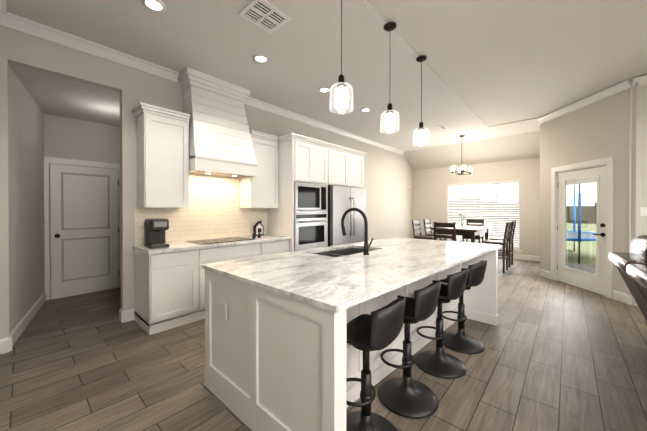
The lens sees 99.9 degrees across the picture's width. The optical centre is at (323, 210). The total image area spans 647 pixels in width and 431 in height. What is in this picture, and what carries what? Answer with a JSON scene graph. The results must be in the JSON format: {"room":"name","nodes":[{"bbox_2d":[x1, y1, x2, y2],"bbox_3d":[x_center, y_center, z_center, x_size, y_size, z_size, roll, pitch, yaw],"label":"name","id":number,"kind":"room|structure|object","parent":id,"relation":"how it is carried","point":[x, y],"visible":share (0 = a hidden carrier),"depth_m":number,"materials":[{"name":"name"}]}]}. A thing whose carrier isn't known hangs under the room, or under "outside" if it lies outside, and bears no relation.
{"room":"kitchen","nodes":[
{"label":"kitchen","id":0,"kind":"room"},
{"bbox_2d":[8,65,55,332],"bbox_3d":[-3.651,-0.101,3.302,1.710,2.875,0.430,0,1,42],"label":"wall","id":1,"kind":"structure","parent":0,"point":[36,134],"depth_m":3.19,"materials":[{"name":"grey paint"}]},
{"bbox_2d":[0,291,45,353],"bbox_3d":[-0.350,1.288,0.372,10.550,0.135,0.410,0,1,42],"label":"baseboard","id":2,"kind":"structure","parent":1,"relation":"attached to","point":[6,344],"depth_m":2.96,"materials":[{"name":"white paint"}]},
{"bbox_2d":[56,115,119,270],"bbox_3d":[-3.772,-0.110,4.535,0.120,2.875,2.200,0,1,42],"label":"wall","id":3,"kind":"structure","parent":0,"point":[76,139],"depth_m":4.39,"materials":[{"name":"grey paint"}]},
{"bbox_2d":[44,156,120,299],"bbox_3d":[-3.819,0.263,4.378,0.020,2.132,1.024,0,1,42],"label":"door frame","id":4,"kind":"structure","parent":3,"relation":"attached to","point":[48,160],"depth_m":4.05,"materials":[{"name":"white paint"}]},
{"bbox_2d":[50,164,118,299],"bbox_3d":[-3.779,0.313,4.347,0.112,2.027,0.828,0,1,42],"label":"door","id":5,"kind":"structure","parent":3,"relation":"in","point":[84,229],"depth_m":4.33,"materials":[{"name":"white paint"}]},
{"bbox_2d":[136,106,189,207],"bbox_3d":[-2.004,-0.601,3.409,0.327,1.132,0.498,0,1,42],"label":"upper cabinet","id":6,"kind":"object","parent":0,"relation":"attached to","point":[162,139],"depth_m":3.27,"materials":[{"name":"white paint"}]},
{"bbox_2d":[0,26,412,338],"bbox_3d":[-0.102,-0.321,5.874,0.120,3.280,9.535,0,1,42],"label":"wall","id":7,"kind":"structure","parent":0,"point":[388,178],"depth_m":3.30,"materials":[{"name":"grey paint"}]},
{"bbox_2d":[134,174,266,244],"bbox_3d":[-1.654,-0.074,4.057,0.008,0.990,1.975,0,1,42],"label":"tile backsplash","id":8,"kind":"structure","parent":7,"relation":"attached to","point":[213,211],"depth_m":3.99,"materials":[{"name":"white tile"}]},
{"bbox_2d":[178,67,256,178],"bbox_3d":[-1.474,-1.176,3.871,0.510,1.340,0.930,0,1,42],"label":"range hood","id":9,"kind":"object","parent":7,"relation":"attached to","point":[220,143],"visible":0.96,"depth_m":3.72,"materials":[{"name":"white paint"}]},
{"bbox_2d":[240,134,279,209],"bbox_3d":[-1.051,-0.608,4.467,0.327,1.132,0.543,0,1,42],"label":"upper cabinet","id":10,"kind":"object","parent":0,"relation":"attached to","point":[262,190],"depth_m":4.36,"materials":[{"name":"white paint"}]},
{"bbox_2d":[280,138,315,185],"bbox_3d":[-0.558,-0.827,4.752,0.677,0.697,0.452,0,1,42],"label":"upper cabinet","id":11,"kind":"object","parent":0,"relation":"attached to","point":[297,155],"depth_m":4.48,"materials":[{"name":"white paint"}]},
{"bbox_2d":[312,142,327,185],"bbox_3d":[-0.338,-0.829,4.995,0.677,0.697,0.452,0,1,42],"label":"upper cabinet","id":12,"kind":"object","parent":0,"relation":"attached to","point":[321,150],"depth_m":4.85,"materials":[{"name":"white paint"}]},
{"bbox_2d":[294,181,326,250],"bbox_3d":[-0.415,0.091,4.850,0.726,1.126,0.772,0,1,42],"label":"wall oven","id":13,"kind":"object","parent":12,"relation":"in","point":[310,215],"visible":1,"depth_m":4.60,"materials":[{"name":"silver metal"}]},
{"bbox_2d":[0,258,646,430],"bbox_3d":[2.562,1.359,3.607,11.150,0.050,9.715,0,1,42],"label":"floor","id":14,"kind":"structure","parent":0,"point":[554,355],"depth_m":2.25,"materials":[{"name":"brown wood"}]},
{"bbox_2d":[134,250,207,334],"bbox_3d":[-1.891,0.900,3.349,0.589,0.872,0.596,0,1,42],"label":"base cabinet","id":15,"kind":"object","parent":14,"relation":"on","point":[170,287],"depth_m":3.13,"materials":[{"name":"white paint"}]},
{"bbox_2d":[133,234,287,253],"bbox_3d":[-1.425,0.442,3.841,0.618,0.038,1.995,0,1,42],"label":"countertop","id":16,"kind":"structure","parent":15,"relation":"on","point":[174,246],"depth_m":3.42,"materials":[{"name":"white stone"}]},
{"bbox_2d":[144,218,169,248],"bbox_3d":[-1.960,0.261,3.194,0.272,0.330,0.190,0,1,42],"label":"coffee maker","id":17,"kind":"object","parent":16,"relation":"on","point":[154,233],"visible":1,"depth_m":3.14,"materials":[{"name":"grey plastic"}]},
{"bbox_2d":[186,237,253,244],"bbox_3d":[-1.439,0.417,3.850,0.460,0.010,0.800,0,1,42],"label":"cooktop","id":18,"kind":"object","parent":16,"relation":"in","point":[216,240],"visible":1,"depth_m":3.77,"materials":[{"name":"black glass"}]},
{"bbox_2d":[254,220,263,235],"bbox_3d":[-1.088,0.292,4.570,0.051,0.250,0.170,0,1,42],"label":"house","id":19,"kind":"object","parent":16,"relation":"on","point":[258,227],"visible":0.94,"depth_m":4.55,"materials":[{"name":"black"}]},
{"bbox_2d":[208,242,267,262],"bbox_3d":[-1.438,0.896,3.852,0.589,0.872,1.042,0,1,42],"label":"base cabinet","id":20,"kind":"object","parent":14,"relation":"on","point":[254,249],"depth_m":3.70,"materials":[{"name":"white paint"}]},
{"bbox_2d":[268,238,291,254],"bbox_3d":[-0.976,0.893,4.364,0.589,0.872,0.621,0,1,42],"label":"base cabinet","id":21,"kind":"object","parent":14,"relation":"on","point":[286,246],"depth_m":4.26,"materials":[{"name":"white paint"}]},
{"bbox_2d":[328,185,365,246],"bbox_3d":[0.287,0.426,5.573,0.784,1.790,1.080,0,1,42],"label":"refrigerator","id":22,"kind":"object","parent":14,"relation":"on","point":[342,200],"visible":0.33,"depth_m":5.23,"materials":[{"name":"silver metal"}]},
{"bbox_2d":[204,245,498,430],"bbox_3d":[0.580,0.889,2.657,1.476,0.903,2.844,0,1,42],"label":"kitchen island","id":23,"kind":"object","parent":14,"relation":"on","point":[281,354],"depth_m":1.63,"materials":[{"name":"white paint"}]},
{"bbox_2d":[221,301,226,319],"bbox_3d":[-0.686,0.688,1.877,0.070,0.115,0.008,0,1,42],"label":"outlet","id":24,"kind":"object","parent":23,"relation":"attached to","point":[223,309],"visible":0.95,"depth_m":1.87,"materials":[{"name":"white paint"}]},
{"bbox_2d":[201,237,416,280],"bbox_3d":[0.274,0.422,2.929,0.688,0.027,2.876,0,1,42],"label":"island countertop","id":25,"kind":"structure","parent":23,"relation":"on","point":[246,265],"depth_m":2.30,"materials":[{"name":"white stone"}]},
{"bbox_2d":[237,239,500,318],"bbox_3d":[0.774,0.425,2.479,0.983,0.027,2.876,0,1,42],"label":"island countertop","id":26,"kind":"structure","parent":23,"relation":"on","point":[354,285],"depth_m":1.92,"materials":[{"name":"white stone"}]},
{"bbox_2d":[341,208,372,254],"bbox_3d":[0.319,0.190,2.650,0.325,0.440,0.112,0,1,42],"label":"faucet","id":27,"kind":"object","parent":26,"relation":"on","point":[366,245],"visible":1,"depth_m":2.55,"materials":[{"name":"black metal"}]},
{"bbox_2d":[346,295,405,430],"bbox_3d":[0.259,0.913,1.593,0.437,0.870,0.424,0,1,42],"label":"bar stool","id":28,"kind":"object","parent":14,"relation":"on","point":[380,329],"visible":0.85,"depth_m":1.57,"materials":[{"name":"black leather"}]},
{"bbox_2d":[378,280,440,418],"bbox_3d":[0.611,0.910,1.953,0.438,0.870,0.420,0,1,42],"label":"bar stool","id":29,"kind":"object","parent":14,"relation":"on","point":[406,395],"visible":0.94,"depth_m":1.89,"materials":[{"name":"black"}]},
{"bbox_2d":[412,219,433,239],"bbox_3d":[2.627,0.776,7.081,0.490,1.070,0.440,0,1,42],"label":"dining chair","id":30,"kind":"object","parent":14,"relation":"on","point":[421,236],"visible":0.48,"depth_m":7.06,"materials":[{"name":"brown wood"}]},
{"bbox_2d":[423,219,445,239],"bbox_3d":[3.136,0.772,7.646,0.490,1.070,0.440,0,1,42],"label":"dining chair","id":31,"kind":"object","parent":14,"relation":"on","point":[427,225],"visible":0.4,"depth_m":7.63,"materials":[{"name":"brown wood"}]},
{"bbox_2d":[415,268,468,378],"bbox_3d":[1.021,0.908,2.364,0.438,0.870,0.420,0,1,42],"label":"bar stool","id":32,"kind":"object","parent":14,"relation":"on","point":[439,362],"visible":0.81,"depth_m":2.30,"materials":[{"name":"black"}]},
{"bbox_2d":[434,222,461,241],"bbox_3d":[2.753,0.783,6.018,0.440,1.070,0.490,0,1,42],"label":"dining chair","id":33,"kind":"object","parent":14,"relation":"on","point":[449,225],"visible":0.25,"depth_m":5.86,"materials":[{"name":"brown wood"}]},
{"bbox_2d":[430,225,491,242],"bbox_3d":[3.479,0.862,6.825,1.000,0.900,1.550,0,1,42],"label":"dining table","id":34,"kind":"object","parent":14,"relation":"on","point":[471,231],"visible":0.44,"depth_m":6.33,"materials":[{"name":"brown wood"}]},
{"bbox_2d":[457,212,466,226],"bbox_3d":[3.495,0.219,6.839,0.215,0.384,0.185,0,1,42],"label":"vase","id":35,"kind":"object","parent":34,"relation":"on","point":[461,214],"visible":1,"depth_m":6.82,"materials":[{"name":"clear glass"}]},
{"bbox_2d":[439,260,486,353],"bbox_3d":[1.395,0.905,2.735,0.436,0.870,0.426,0,1,42],"label":"bar stool","id":36,"kind":"object","parent":14,"relation":"on","point":[460,341],"visible":0.73,"depth_m":2.66,"materials":[{"name":"black"}]},
{"bbox_2d":[462,219,483,242],"bbox_3d":[4.206,0.772,7.630,0.440,1.070,0.490,0,1,42],"label":"dining chair","id":37,"kind":"object","parent":14,"relation":"on","point":[475,221],"visible":0.4,"depth_m":7.65,"materials":[{"name":"brown wood"}]},
{"bbox_2d":[482,222,510,272],"bbox_3d":[3.823,0.783,6.003,0.490,1.070,0.440,0,1,42],"label":"dining chair","id":38,"kind":"object","parent":14,"relation":"on","point":[504,242],"visible":0.79,"depth_m":5.88,"materials":[{"name":"brown wood"}]},
{"bbox_2d":[489,221,515,266],"bbox_3d":[4.332,0.779,6.568,0.490,1.070,0.440,0,1,42],"label":"dining chair","id":39,"kind":"object","parent":14,"relation":"on","point":[510,250],"visible":0.77,"depth_m":6.42,"materials":[{"name":"brown wood"}]},
{"bbox_2d":[609,235,646,325],"bbox_3d":[2.805,0.797,1.636,1.220,1.100,2.880,0,0,39],"label":"sofa","id":40,"kind":"object","parent":14,"relation":"on","point":[631,266],"visible":1,"depth_m":2.45,"materials":[{"name":"leather"}]},
{"bbox_2d":[6,0,646,169],"bbox_3d":[2.529,-1.593,3.549,11.150,0.745,9.615,0,1,42],"label":"ceiling","id":41,"kind":"structure","parent":0,"point":[500,78],"depth_m":3.23,"materials":[{"name":"white paint"}]},
{"bbox_2d":[0,0,11,28],"bbox_3d":[0.220,-1.763,-0.382,8.720,0.110,0.085,0,1,42],"label":"crown molding","id":42,"kind":"structure","parent":41,"relation":"attached to","point":[3,12],"depth_m":2.51,"materials":[{"name":"white paint"}]},
{"bbox_2d":[8,12,178,81],"bbox_3d":[-2.455,-1.786,3.098,0.085,0.110,1.495,0,1,42],"label":"crown molding","id":43,"kind":"structure","parent":41,"relation":"attached to","point":[29,27],"depth_m":2.95,"materials":[{"name":"white paint"}]},
{"bbox_2d":[141,0,165,12],"bbox_3d":[-1.510,-1.832,2.418,0.190,0.010,0.190,0,1,42],"label":"recessed light","id":44,"kind":"object","parent":41,"relation":"in","point":[159,6],"visible":1,"depth_m":2.43,"materials":[{"name":"white paint"}]},
{"bbox_2d":[252,54,267,62],"bbox_3d":[-0.763,-1.838,3.293,0.190,0.010,0.190,0,1,42],"label":"recessed light","id":45,"kind":"object","parent":41,"relation":"in","point":[259,58],"visible":1,"depth_m":3.28,"materials":[{"name":"white paint"}]},
{"bbox_2d":[239,0,291,32],"bbox_3d":[-0.547,-1.832,2.561,0.320,0.012,0.370,0,1,42],"label":"ceiling vent","id":46,"kind":"object","parent":41,"relation":"in","point":[267,16],"visible":0.98,"depth_m":2.55,"materials":[{"name":"white metal"}]},
{"bbox_2d":[244,97,403,154],"bbox_3d":[0.619,-1.809,6.511,0.085,0.110,5.770,0,1,42],"label":"crown molding","id":47,"kind":"structure","parent":41,"relation":"attached to","point":[252,102],"depth_m":5.54,"materials":[{"name":"white paint"}]},
{"bbox_2d":[318,87,330,92],"bbox_3d":[0.014,-1.844,4.155,0.190,0.010,0.190,0,1,42],"label":"recessed light","id":48,"kind":"object","parent":41,"relation":"in","point":[324,89],"visible":0.98,"depth_m":4.14,"materials":[{"name":"white paint"}]},
{"bbox_2d":[330,0,352,113],"bbox_3d":[0.141,-1.313,2.133,0.186,1.044,0.186,0,1,42],"label":"pendant light","id":49,"kind":"object","parent":41,"relation":"hanging from","point":[341,95],"visible":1,"depth_m":2.10,"materials":[{"name":"clear glass"},{"name":"dark bronze metal"}]},
{"bbox_2d":[361,108,370,111],"bbox_3d":[0.777,-1.849,5.002,0.190,0.010,0.190,0,1,42],"label":"recessed light","id":50,"kind":"object","parent":41,"relation":"in","point":[365,109],"visible":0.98,"depth_m":5.01,"materials":[{"name":"white paint"}]},
{"bbox_2d":[380,22,398,131],"bbox_3d":[0.663,-1.317,2.712,0.186,1.044,0.186,0,1,42],"label":"pendant light","id":51,"kind":"object","parent":41,"relation":"hanging from","point":[389,117],"visible":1,"depth_m":2.68,"materials":[{"name":"clear glass"},{"name":"dark bronze metal"}]},
{"bbox_2d":[413,56,428,145],"bbox_3d":[1.185,-1.321,3.292,0.186,1.044,0.186,0,1,42],"label":"pendant light","id":52,"kind":"object","parent":41,"relation":"hanging from","point":[421,135],"visible":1,"depth_m":3.27,"materials":[{"name":"clear glass"},{"name":"dark bronze metal"}]},
{"bbox_2d":[436,125,448,129],"bbox_3d":[2.661,-1.855,6.063,0.160,0.012,0.340,0,1,42],"label":"ceiling vent","id":53,"kind":"object","parent":41,"relation":"in","point":[442,127],"visible":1,"depth_m":6.05,"materials":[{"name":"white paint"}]},
{"bbox_2d":[451,135,471,174],"bbox_3d":[3.446,-1.387,6.773,0.416,0.959,0.736,0,1,42],"label":"chandelier","id":54,"kind":"object","parent":41,"relation":"hanging from","point":[460,172],"visible":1,"depth_m":6.77,"materials":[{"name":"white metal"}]},
{"bbox_2d":[327,146,351,189],"bbox_3d":[0.053,-0.832,5.430,0.677,0.697,0.637,0,1,42],"label":"upper cabinet","id":55,"kind":"object","parent":0,"relation":"attached to","point":[339,161],"depth_m":5.23,"materials":[{"name":"white paint"}]},
{"bbox_2d":[347,150,363,187],"bbox_3d":[0.396,-0.834,5.811,0.677,0.697,0.637,0,1,42],"label":"upper cabinet","id":56,"kind":"object","parent":0,"relation":"attached to","point":[357,159],"depth_m":5.67,"materials":[{"name":"white paint"}]},
{"bbox_2d":[413,158,539,255],"bbox_3d":[4.449,-0.286,8.111,3.650,3.180,0.120,0,1,42],"label":"wall","id":57,"kind":"structure","parent":0,"point":[429,193],"depth_m":7.79,"materials":[{"name":"grey paint"}]},
{"bbox_2d":[446,179,522,253],"bbox_3d":[4.596,0.155,7.947,2.010,2.000,0.171,0,1,42],"label":"dining room window","id":58,"kind":"structure","parent":57,"relation":"in","point":[517,251],"depth_m":7.60,"materials":[{"name":"white paint"}]},
{"bbox_2d":[447,180,519,248],"bbox_3d":[4.595,0.105,7.947,1.860,1.856,0.052,0,1,42],"label":"window blinds","id":59,"kind":"object","parent":58,"relation":"attached to","point":[505,215],"visible":0.69,"depth_m":7.81,"materials":[{"name":"white paint"}]},
{"bbox_2d":[498,253,539,260],"bbox_3d":[4.367,1.236,8.104,3.510,0.135,0.016,0,1,42],"label":"baseboard","id":60,"kind":"structure","parent":57,"relation":"attached to","point":[515,256],"depth_m":7.20,"materials":[{"name":"white paint"}]},
{"bbox_2d":[540,82,641,305],"bbox_3d":[4.446,-0.313,4.665,0.120,3.280,1.762,0,0,2],"label":"wall","id":61,"kind":"structure","parent":0,"point":[597,130],"depth_m":4.17,"materials":[{"name":"grey paint"}]},
{"bbox_2d":[557,166,606,295],"bbox_3d":[4.426,0.310,4.667,0.640,2.026,0.743,0,1,42],"label":"patio door","id":62,"kind":"structure","parent":61,"relation":"in","point":[595,283],"depth_m":4.59,"materials":[{"name":"white paint"}]},
{"bbox_2d":[551,157,613,298],"bbox_3d":[4.436,0.254,4.663,0.141,2.145,1.141,0,0,2],"label":"door frame","id":63,"kind":"structure","parent":61,"relation":"attached to","point":[608,162],"depth_m":4.37,"materials":[{"name":"white paint"}]},
{"bbox_2d":[537,81,629,123],"bbox_3d":[4.371,-1.797,4.708,1.145,0.110,1.265,0,1,42],"label":"crown molding","id":64,"kind":"structure","parent":61,"relation":"attached to","point":[615,89],"depth_m":4.50,"materials":[{"name":"white paint"}]},
{"bbox_2d":[628,79,646,295],"bbox_3d":[5.961,-0.298,2.482,4.250,3.280,0.120,0,1,42],"label":"wall","id":65,"kind":"structure","parent":0,"point":[644,166],"depth_m":3.77,"materials":[{"name":"grey paint"}]},
{"bbox_2d":[613,291,631,304],"bbox_3d":[5.817,1.274,2.548,4.238,0.135,0.041,0,1,42],"label":"baseboard","id":66,"kind":"structure","parent":65,"relation":"attached to","point":[622,297],"depth_m":3.95,"materials":[{"name":"white paint"}]},
{"bbox_2d":[624,75,646,90],"bbox_3d":[5.797,-1.782,2.482,4.085,0.110,0.085,0,1,42],"label":"crown molding","id":67,"kind":"structure","parent":65,"relation":"attached to","point":[642,80],"depth_m":3.77,"materials":[{"name":"white paint"}]},
{"bbox_2d":[640,207,646,215],"bbox_3d":[4.449,0.013,3.757,0.120,0.118,0.011,0,1,42],"label":"light switch","id":68,"kind":"object","parent":65,"relation":"attached to","point":[643,211],"visible":0.91,"depth_m":3.77,"materials":[{"name":"white paint"}]},
{"label":"outside","id":69,"kind":"structure","parent":0,"visible":0},
{"bbox_2d":[449,220,596,264],"bbox_3d":[15.334,1.480,13.042,85.000,0.180,80.000,0,1,42],"label":"grass","id":70,"kind":"structure","parent":69,"point":[591,257],"depth_m":10.38,"materials":[{"name":"green plant"}]},
{"bbox_2d":[449,198,596,223],"bbox_3d":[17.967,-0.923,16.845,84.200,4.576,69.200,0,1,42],"label":"tree","id":71,"kind":"object","parent":70,"relation":"on","point":[588,215],"depth_m":28.08,"materials":[{"name":"green plant"}]},
{"bbox_2d":[474,183,596,263],"bbox_3d":[6.918,0.189,8.770,3.719,2.500,3.680,0,1,42],"label":"trampoline","id":72,"kind":"object","parent":70,"relation":"on","point":[583,236],"depth_m":7.74,"materials":[{"name":"blue"}]}
]}

